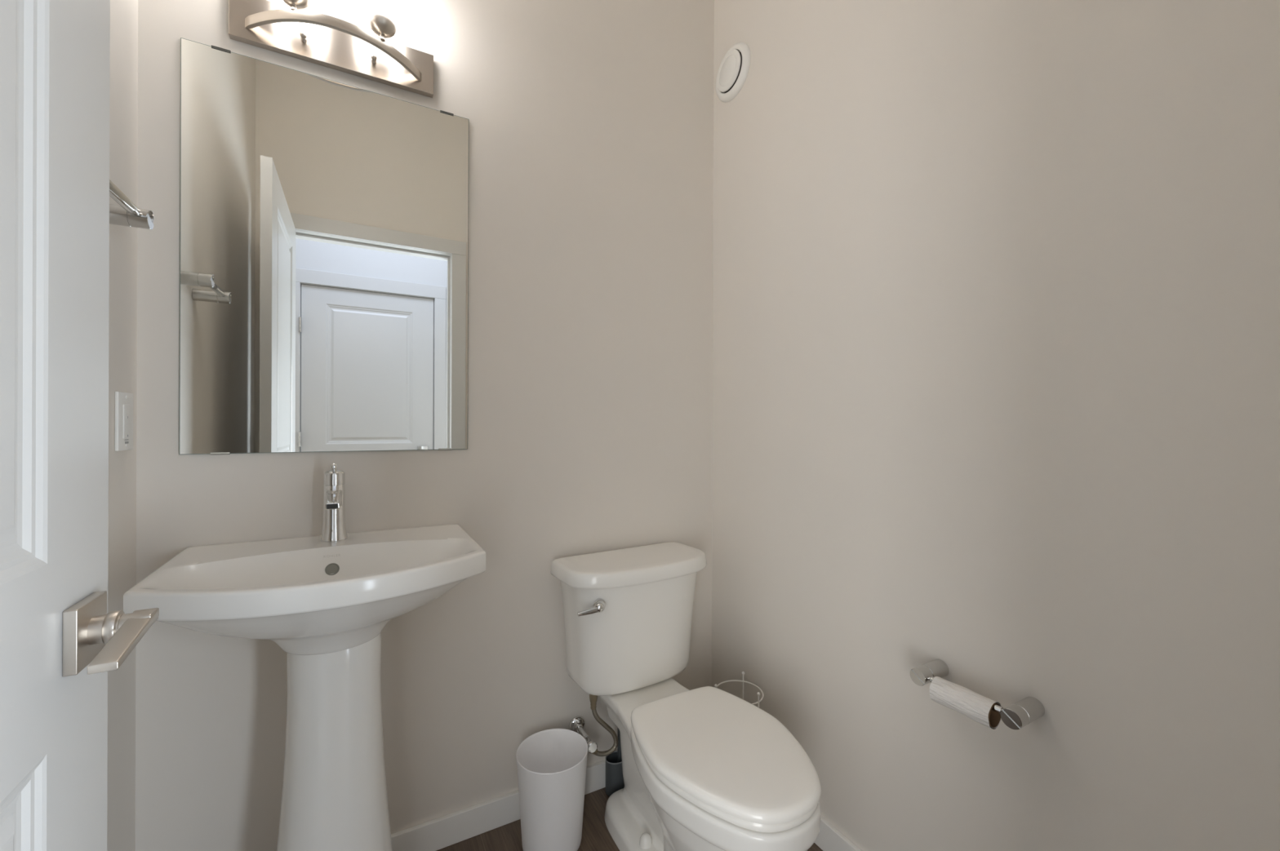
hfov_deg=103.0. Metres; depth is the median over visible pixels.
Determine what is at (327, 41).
vanity light
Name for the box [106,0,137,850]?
wall
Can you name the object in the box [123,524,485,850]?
pedestal sink
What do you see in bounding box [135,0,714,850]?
wall
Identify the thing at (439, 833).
baseboard
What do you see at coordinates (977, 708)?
toilet roll
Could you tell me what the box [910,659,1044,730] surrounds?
toilet paper holder
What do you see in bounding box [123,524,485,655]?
basin
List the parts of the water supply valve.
valve knob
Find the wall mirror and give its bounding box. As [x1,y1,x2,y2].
[178,37,468,454]
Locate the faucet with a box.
[320,463,347,542]
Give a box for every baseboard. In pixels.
[391,760,605,850]
[814,816,862,850]
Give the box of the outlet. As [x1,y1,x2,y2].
[326,503,337,509]
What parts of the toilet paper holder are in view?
post, post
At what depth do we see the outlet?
1.10 m
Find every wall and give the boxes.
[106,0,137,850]
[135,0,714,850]
[711,0,1279,850]
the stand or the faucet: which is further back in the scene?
the stand
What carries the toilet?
on the floor
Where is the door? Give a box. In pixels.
[0,0,159,850]
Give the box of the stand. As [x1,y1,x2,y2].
[714,671,764,707]
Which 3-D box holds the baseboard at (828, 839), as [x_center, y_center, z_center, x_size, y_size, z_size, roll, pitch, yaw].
[0.592,1.106,1.197,0.012,0.079,1.415,0,0,-29]
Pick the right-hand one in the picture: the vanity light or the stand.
the stand
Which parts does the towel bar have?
post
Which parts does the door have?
lever handle, lever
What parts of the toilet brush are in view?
brush handle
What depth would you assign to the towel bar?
0.89 m
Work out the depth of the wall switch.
1.01 m
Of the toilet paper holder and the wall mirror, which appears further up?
the wall mirror
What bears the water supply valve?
attached to the wall at (591, 122)
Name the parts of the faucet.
spout, lever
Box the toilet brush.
[605,727,624,796]
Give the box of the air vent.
[715,42,750,102]
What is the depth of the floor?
1.41 m
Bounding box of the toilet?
[550,542,821,850]
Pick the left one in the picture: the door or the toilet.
the door
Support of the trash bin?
on the floor
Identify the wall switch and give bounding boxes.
[114,391,133,451]
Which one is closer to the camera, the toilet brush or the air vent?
the toilet brush
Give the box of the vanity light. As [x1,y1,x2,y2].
[228,0,433,97]
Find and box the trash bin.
[515,728,587,850]
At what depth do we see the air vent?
1.69 m
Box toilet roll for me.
[929,676,1000,729]
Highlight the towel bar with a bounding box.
[109,179,154,230]
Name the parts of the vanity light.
lamp shade, lamp shade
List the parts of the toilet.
arm, flush lever, tank, tank lid, bowl, seat lid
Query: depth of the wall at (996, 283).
0.99 m
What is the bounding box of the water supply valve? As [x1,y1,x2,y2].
[568,694,617,756]
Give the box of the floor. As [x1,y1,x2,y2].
[436,787,822,850]

